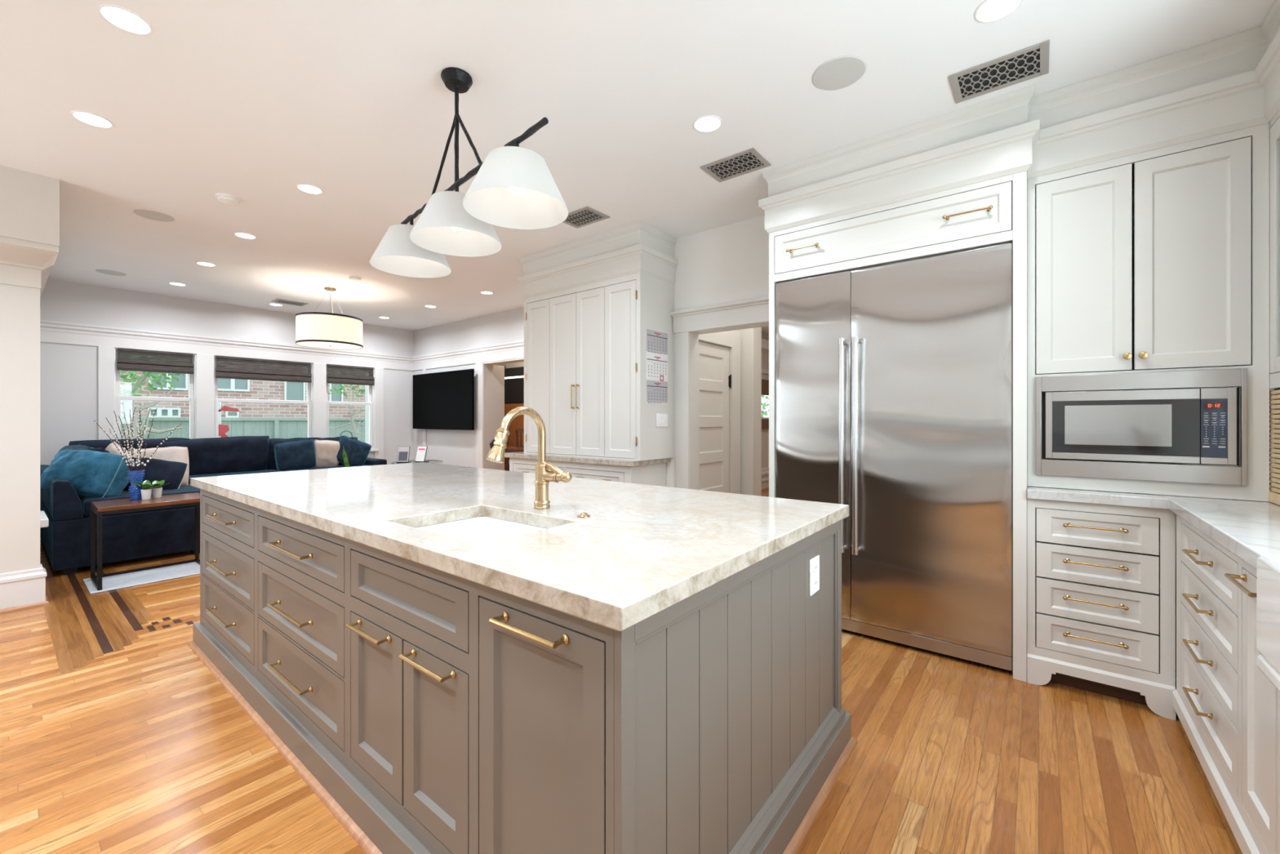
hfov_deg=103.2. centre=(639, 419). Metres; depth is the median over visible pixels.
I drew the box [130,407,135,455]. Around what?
branch
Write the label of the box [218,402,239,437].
playhouse
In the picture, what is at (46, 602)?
trim
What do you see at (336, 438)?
cushion
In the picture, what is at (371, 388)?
window
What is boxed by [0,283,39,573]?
column
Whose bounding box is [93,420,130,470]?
branch
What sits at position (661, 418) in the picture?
light switch
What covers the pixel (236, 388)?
brick house
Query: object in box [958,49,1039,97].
grille
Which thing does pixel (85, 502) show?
seat cushion
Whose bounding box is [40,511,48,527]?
trim
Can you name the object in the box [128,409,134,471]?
branch
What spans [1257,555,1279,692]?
farmhouse sink
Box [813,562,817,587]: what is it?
socket
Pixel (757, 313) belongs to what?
trim
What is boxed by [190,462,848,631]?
island countertop
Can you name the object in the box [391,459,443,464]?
side table
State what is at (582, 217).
grille
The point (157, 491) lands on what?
potted plant
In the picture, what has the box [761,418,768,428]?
trim
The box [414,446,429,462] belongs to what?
picture frame
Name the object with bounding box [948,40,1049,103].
ceiling vent
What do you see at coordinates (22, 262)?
trim
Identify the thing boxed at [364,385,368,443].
porch post
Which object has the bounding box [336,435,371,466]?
throw pillow
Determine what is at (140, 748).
floor
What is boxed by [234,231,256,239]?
recessed light
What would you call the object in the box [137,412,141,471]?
branch
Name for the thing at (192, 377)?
window
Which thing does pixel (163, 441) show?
branch
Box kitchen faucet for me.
[485,406,572,509]
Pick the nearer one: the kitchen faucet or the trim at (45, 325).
the kitchen faucet
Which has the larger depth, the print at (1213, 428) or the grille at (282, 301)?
the grille at (282, 301)
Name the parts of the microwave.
door, control panel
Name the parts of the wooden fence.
post, cap rail, post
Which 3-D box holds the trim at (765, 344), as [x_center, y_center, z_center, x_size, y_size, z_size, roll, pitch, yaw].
[1.532,-1.370,8.337,0.100,0.160,5.000,0,0,38]
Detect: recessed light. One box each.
[71,110,113,128]
[97,4,153,35]
[168,282,186,285]
[195,261,216,266]
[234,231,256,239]
[269,303,282,306]
[296,183,323,194]
[424,305,436,307]
[480,290,493,294]
[693,115,722,132]
[974,0,1023,22]
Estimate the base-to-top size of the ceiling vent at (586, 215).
0.007 m
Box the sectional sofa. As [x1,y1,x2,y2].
[40,435,386,574]
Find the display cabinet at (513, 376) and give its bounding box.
[504,366,524,471]
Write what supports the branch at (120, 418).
in the vase
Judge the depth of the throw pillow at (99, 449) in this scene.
4.65 m
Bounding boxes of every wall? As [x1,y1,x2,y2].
[40,278,413,465]
[413,306,524,467]
[666,215,1275,670]
[698,329,739,493]
[739,327,761,496]
[761,333,768,468]
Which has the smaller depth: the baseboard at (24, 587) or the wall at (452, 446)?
the baseboard at (24, 587)
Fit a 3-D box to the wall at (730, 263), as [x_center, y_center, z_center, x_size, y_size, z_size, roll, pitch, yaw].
[1.306,-0.160,3.763,5.100,2.860,0.130,0,0,38]
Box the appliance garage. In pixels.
[1267,388,1279,505]
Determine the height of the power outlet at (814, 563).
0.124 m
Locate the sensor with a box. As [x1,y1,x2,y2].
[349,275,360,280]
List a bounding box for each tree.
[120,355,185,439]
[328,373,364,439]
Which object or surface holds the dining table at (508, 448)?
on the floor
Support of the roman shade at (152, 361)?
attached to the window at (192, 377)
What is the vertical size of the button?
0.014 m
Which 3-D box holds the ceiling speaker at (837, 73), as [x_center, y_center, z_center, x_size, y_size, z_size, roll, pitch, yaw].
[0.913,-1.587,2.330,0.236,0.006,0.236,0,0,38]
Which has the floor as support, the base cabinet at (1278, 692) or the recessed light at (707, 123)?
the base cabinet at (1278, 692)
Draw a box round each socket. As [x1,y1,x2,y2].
[409,218,413,225]
[454,186,458,191]
[514,141,519,146]
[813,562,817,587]
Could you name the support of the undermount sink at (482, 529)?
in the island countertop at (642, 550)
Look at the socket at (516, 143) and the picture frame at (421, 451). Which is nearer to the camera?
the socket at (516, 143)
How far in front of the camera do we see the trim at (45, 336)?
7.19 m
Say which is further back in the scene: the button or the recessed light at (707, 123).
the recessed light at (707, 123)
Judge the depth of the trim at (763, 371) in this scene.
9.45 m
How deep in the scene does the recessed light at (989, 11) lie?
1.96 m
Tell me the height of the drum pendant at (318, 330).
0.712 m
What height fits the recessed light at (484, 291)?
0.005 m
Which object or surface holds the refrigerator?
on the floor
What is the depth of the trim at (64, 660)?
2.94 m
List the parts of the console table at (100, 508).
leg frame, leg frame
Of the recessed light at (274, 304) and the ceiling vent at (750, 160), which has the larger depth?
the recessed light at (274, 304)
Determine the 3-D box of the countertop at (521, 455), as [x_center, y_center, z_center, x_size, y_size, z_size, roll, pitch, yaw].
[-0.549,0.358,4.793,1.670,0.045,0.525,0,0,38]
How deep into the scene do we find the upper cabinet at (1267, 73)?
2.00 m
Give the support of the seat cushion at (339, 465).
on the sectional sofa
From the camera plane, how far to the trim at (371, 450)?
8.49 m
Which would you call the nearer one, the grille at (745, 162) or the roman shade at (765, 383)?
the grille at (745, 162)
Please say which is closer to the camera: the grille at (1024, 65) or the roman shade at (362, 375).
the grille at (1024, 65)
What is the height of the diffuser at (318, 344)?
0.004 m
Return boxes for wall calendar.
[645,328,667,404]
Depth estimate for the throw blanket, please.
4.34 m
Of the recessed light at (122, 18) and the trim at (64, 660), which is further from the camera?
the trim at (64, 660)
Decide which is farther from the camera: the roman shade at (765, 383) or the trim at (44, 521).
the roman shade at (765, 383)
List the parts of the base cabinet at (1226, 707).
handle, handle, handle, handle, drawer, drawer, drawer, drawer, skirt moulding, handle, door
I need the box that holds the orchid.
[340,431,352,466]
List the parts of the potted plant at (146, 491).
pot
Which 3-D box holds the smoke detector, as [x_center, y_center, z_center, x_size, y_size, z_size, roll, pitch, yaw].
[-2.952,-1.570,3.633,0.144,0.040,0.144,0,0,38]
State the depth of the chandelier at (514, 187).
2.20 m
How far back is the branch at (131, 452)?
4.11 m
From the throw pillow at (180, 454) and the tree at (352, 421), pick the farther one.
the tree at (352, 421)
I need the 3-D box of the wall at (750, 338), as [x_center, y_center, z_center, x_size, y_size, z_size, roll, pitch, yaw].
[1.104,-0.160,5.366,0.300,2.860,0.200,0,0,38]
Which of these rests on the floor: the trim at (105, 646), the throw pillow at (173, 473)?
the trim at (105, 646)
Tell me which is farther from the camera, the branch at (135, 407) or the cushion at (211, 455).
the cushion at (211, 455)
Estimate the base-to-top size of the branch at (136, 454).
0.457 m
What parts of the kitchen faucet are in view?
spout, lever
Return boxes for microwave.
[1035,368,1247,485]
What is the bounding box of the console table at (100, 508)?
[90,492,199,590]
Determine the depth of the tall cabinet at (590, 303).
4.41 m
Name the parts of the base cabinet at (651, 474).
drawer, drawer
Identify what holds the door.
in the wall at (736, 332)
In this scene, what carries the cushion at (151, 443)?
on the sectional sofa
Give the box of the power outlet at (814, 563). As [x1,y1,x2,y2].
[808,555,819,595]
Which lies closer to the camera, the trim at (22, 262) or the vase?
the trim at (22, 262)
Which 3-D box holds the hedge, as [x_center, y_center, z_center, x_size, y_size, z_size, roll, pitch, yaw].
[2.609,-0.266,13.851,1.164,3.841,6.119,0,0,38]
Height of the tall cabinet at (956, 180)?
2.859 m
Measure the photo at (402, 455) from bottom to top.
0.135 m
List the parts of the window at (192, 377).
sash, sash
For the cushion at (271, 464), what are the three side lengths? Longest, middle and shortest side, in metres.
0.720 x 0.474 x 0.274 m
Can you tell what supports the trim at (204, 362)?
attached to the wall at (68, 372)
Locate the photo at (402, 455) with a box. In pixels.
[398,451,408,460]
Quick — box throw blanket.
[40,449,135,497]
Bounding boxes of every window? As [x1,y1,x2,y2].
[114,347,195,439]
[213,355,312,437]
[326,364,373,448]
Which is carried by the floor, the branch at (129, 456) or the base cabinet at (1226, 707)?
the base cabinet at (1226, 707)
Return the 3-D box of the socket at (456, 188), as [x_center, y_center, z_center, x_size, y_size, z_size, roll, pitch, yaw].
[-0.851,-1.022,2.355,0.036,0.133,0.035,0,0,45]
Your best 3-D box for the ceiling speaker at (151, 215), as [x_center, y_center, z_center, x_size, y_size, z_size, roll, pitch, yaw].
[-3.786,-1.587,3.953,0.236,0.006,0.236,0,0,38]
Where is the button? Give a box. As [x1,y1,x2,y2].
[577,512,590,517]
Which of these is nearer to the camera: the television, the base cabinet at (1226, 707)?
the base cabinet at (1226, 707)
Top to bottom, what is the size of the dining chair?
0.278 m
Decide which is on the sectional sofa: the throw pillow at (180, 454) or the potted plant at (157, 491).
the throw pillow at (180, 454)
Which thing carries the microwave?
in the upper cabinet at (1148, 181)
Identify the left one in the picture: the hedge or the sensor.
the sensor
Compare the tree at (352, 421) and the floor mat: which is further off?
the tree at (352, 421)
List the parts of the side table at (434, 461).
glass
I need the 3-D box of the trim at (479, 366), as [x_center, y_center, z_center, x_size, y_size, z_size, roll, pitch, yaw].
[-3.094,0.189,8.298,1.757,2.122,0.022,0,0,38]
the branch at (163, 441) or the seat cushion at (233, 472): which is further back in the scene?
the seat cushion at (233, 472)
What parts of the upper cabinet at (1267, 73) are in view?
crown, door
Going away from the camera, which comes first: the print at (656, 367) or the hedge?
the print at (656, 367)
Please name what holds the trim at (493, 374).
attached to the wall at (452, 446)
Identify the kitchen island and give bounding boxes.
[187,488,857,853]
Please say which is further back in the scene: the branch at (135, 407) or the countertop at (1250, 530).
the branch at (135, 407)
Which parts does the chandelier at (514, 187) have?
lamp shade, lamp shade, rod, bulb, lamp shade, bulb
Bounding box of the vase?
[127,469,145,500]
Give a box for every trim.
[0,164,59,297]
[0,235,58,290]
[0,595,48,613]
[40,319,524,364]
[40,330,524,370]
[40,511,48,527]
[43,580,74,674]
[45,564,148,668]
[66,564,194,653]
[97,346,383,458]
[369,448,378,451]
[422,362,483,468]
[483,357,524,470]
[502,361,524,368]
[670,296,768,317]
[673,302,768,488]
[688,321,768,489]
[698,332,740,493]
[761,338,768,351]
[761,368,768,466]
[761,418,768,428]
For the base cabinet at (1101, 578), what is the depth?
2.29 m
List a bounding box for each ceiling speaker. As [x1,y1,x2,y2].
[95,269,126,275]
[133,208,174,222]
[811,55,866,90]
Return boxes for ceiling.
[0,0,1275,334]
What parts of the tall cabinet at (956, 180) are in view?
handle, flip door, crown, handle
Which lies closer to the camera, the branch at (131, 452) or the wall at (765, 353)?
the branch at (131, 452)
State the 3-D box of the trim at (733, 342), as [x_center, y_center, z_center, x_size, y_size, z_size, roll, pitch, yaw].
[0.744,0.210,4.896,0.025,2.120,0.935,0,0,38]
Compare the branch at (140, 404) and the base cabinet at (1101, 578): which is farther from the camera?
the branch at (140, 404)
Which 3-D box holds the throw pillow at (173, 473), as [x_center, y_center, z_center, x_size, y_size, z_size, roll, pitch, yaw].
[-4.707,0.543,4.887,0.513,0.372,0.256,0,0,-23]
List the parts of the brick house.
pane, pane, pane, pane, pane, pane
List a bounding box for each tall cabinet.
[517,221,677,461]
[758,84,1039,681]
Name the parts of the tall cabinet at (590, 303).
door, door, handle, handle, door, crown, door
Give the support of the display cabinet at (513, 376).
on the floor
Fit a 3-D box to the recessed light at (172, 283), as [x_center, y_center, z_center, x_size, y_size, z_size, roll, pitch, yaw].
[-5.424,-1.587,5.947,0.156,0.005,0.156,0,0,38]
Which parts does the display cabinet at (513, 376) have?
wood panel, glass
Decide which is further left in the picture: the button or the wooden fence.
the wooden fence
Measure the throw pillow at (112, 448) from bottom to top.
0.514 m
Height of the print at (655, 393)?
0.144 m
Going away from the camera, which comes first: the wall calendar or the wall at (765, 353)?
the wall calendar
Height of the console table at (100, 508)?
0.608 m
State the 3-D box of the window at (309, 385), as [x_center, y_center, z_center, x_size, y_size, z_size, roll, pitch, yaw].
[-5.463,-0.190,7.389,0.115,1.360,1.200,0,0,38]
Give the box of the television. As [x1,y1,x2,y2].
[413,368,474,430]
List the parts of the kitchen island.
handle, handle, handle, drawer, drawer, drawer, handle, handle, handle, drawer, drawer, drawer, handle, door, handle, door, shoe moulding, handle, door, frame, grooved panel, plinth moulding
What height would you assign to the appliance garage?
0.456 m
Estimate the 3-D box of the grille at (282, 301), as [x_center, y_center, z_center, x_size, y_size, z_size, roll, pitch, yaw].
[-4.753,-1.586,6.881,0.194,0.002,0.300,0,0,38]
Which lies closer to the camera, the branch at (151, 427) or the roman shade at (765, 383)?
the branch at (151, 427)
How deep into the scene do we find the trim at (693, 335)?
4.40 m
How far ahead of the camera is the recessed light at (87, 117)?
2.68 m
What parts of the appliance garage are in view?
rail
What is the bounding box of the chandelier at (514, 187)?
[369,66,568,277]
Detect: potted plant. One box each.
[133,480,163,499]
[150,480,169,497]
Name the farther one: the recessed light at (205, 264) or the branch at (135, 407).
the recessed light at (205, 264)
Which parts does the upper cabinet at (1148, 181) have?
door, knob, knob, crown, door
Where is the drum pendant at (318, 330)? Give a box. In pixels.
[295,286,363,350]
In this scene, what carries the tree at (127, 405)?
on the lawn
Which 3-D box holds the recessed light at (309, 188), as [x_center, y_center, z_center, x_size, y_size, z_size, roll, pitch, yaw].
[-2.276,-1.587,3.495,0.156,0.005,0.156,0,0,38]
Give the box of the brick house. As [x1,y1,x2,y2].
[120,361,364,417]
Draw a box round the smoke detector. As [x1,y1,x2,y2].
[214,193,240,204]
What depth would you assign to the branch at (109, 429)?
4.07 m
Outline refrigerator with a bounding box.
[775,242,1013,671]
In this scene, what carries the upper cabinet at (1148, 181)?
attached to the wall at (730, 263)
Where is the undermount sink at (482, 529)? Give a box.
[414,515,546,543]
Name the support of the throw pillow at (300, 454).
on the sectional sofa
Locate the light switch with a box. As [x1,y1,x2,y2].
[656,413,667,426]
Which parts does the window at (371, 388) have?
sash, sash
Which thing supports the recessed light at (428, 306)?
in the ceiling
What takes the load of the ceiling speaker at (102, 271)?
attached to the ceiling
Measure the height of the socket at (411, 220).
0.133 m
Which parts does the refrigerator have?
door, handle, handle, door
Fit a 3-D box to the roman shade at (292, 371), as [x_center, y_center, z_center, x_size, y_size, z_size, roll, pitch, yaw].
[-5.400,-0.715,7.328,0.041,0.306,1.146,0,0,38]
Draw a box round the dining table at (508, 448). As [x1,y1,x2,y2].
[504,444,524,459]
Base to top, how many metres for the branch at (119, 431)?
0.596 m
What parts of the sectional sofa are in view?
frame, arm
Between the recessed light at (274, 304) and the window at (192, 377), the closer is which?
the window at (192, 377)
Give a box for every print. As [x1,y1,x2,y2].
[647,333,667,353]
[647,358,667,377]
[647,385,667,403]
[1202,417,1225,448]
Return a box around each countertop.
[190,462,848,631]
[504,451,670,466]
[1026,486,1279,569]
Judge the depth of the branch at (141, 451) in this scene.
4.10 m
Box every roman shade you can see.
[116,347,194,373]
[215,355,311,382]
[327,364,374,385]
[761,378,768,395]
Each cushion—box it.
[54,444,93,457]
[69,438,186,450]
[79,483,199,516]
[155,435,269,475]
[188,469,284,484]
[266,437,322,470]
[284,464,368,471]
[322,436,357,465]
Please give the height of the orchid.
0.684 m
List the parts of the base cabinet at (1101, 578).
handle, handle, handle, handle, drawer, drawer, drawer, drawer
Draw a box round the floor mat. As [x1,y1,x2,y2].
[83,561,199,594]
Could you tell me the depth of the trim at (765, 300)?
4.12 m
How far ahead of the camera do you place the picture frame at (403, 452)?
7.65 m
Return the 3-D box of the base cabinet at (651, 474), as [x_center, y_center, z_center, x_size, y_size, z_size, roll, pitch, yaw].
[-0.550,0.826,4.800,1.580,0.889,0.516,0,0,38]
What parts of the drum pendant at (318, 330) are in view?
lamp shade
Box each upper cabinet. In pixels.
[1027,26,1269,501]
[1254,0,1279,388]
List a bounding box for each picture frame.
[396,446,410,462]
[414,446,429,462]
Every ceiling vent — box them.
[271,298,307,306]
[563,206,609,228]
[699,147,771,182]
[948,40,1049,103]
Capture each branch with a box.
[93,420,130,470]
[106,417,131,471]
[108,429,131,468]
[113,410,129,464]
[118,415,132,471]
[123,413,133,471]
[124,429,133,471]
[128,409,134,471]
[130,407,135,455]
[135,427,139,471]
[137,404,141,471]
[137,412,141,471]
[137,419,146,471]
[140,408,156,469]
[140,423,180,470]
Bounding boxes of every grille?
[275,299,302,305]
[564,209,603,226]
[708,152,762,178]
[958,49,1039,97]
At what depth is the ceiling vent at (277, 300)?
6.87 m
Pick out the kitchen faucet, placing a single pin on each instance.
(498, 445)
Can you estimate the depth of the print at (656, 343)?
4.27 m
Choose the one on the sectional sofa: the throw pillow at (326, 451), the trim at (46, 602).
the throw pillow at (326, 451)
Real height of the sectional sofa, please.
1.056 m
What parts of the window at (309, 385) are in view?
sash, sash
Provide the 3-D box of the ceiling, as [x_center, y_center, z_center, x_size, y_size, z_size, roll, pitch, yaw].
[-0.491,-1.665,5.603,10.300,0.150,12.400,0,0,38]
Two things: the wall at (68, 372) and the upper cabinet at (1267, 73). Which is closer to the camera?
the upper cabinet at (1267, 73)
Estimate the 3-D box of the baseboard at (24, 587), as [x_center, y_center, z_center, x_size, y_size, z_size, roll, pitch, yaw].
[-4.816,1.145,2.719,0.188,0.250,2.118,0,0,38]
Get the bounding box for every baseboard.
[0,564,46,608]
[761,466,768,488]
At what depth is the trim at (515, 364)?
9.05 m
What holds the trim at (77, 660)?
on the floor
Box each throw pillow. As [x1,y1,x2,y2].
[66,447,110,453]
[105,440,131,456]
[122,457,188,491]
[129,446,189,485]
[273,439,316,471]
[311,440,339,467]
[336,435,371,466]
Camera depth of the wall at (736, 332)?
5.13 m
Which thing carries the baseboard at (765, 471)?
attached to the wall at (765, 353)
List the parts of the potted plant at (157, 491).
pot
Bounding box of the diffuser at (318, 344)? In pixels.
[296,341,362,349]
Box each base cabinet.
[509,457,666,486]
[1026,486,1176,719]
[1172,514,1277,853]
[1277,689,1279,853]
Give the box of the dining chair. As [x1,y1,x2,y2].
[515,428,524,446]
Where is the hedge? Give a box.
[761,395,768,417]
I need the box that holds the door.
[698,341,731,493]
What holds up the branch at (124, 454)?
in the vase
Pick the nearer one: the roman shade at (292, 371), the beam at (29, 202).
the beam at (29, 202)
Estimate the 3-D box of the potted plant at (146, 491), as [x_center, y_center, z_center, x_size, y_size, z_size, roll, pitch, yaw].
[-3.999,0.569,4.131,0.164,0.160,0.166,0,0,-2]
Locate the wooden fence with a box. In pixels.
[120,417,364,442]
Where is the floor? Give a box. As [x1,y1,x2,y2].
[0,487,1242,853]

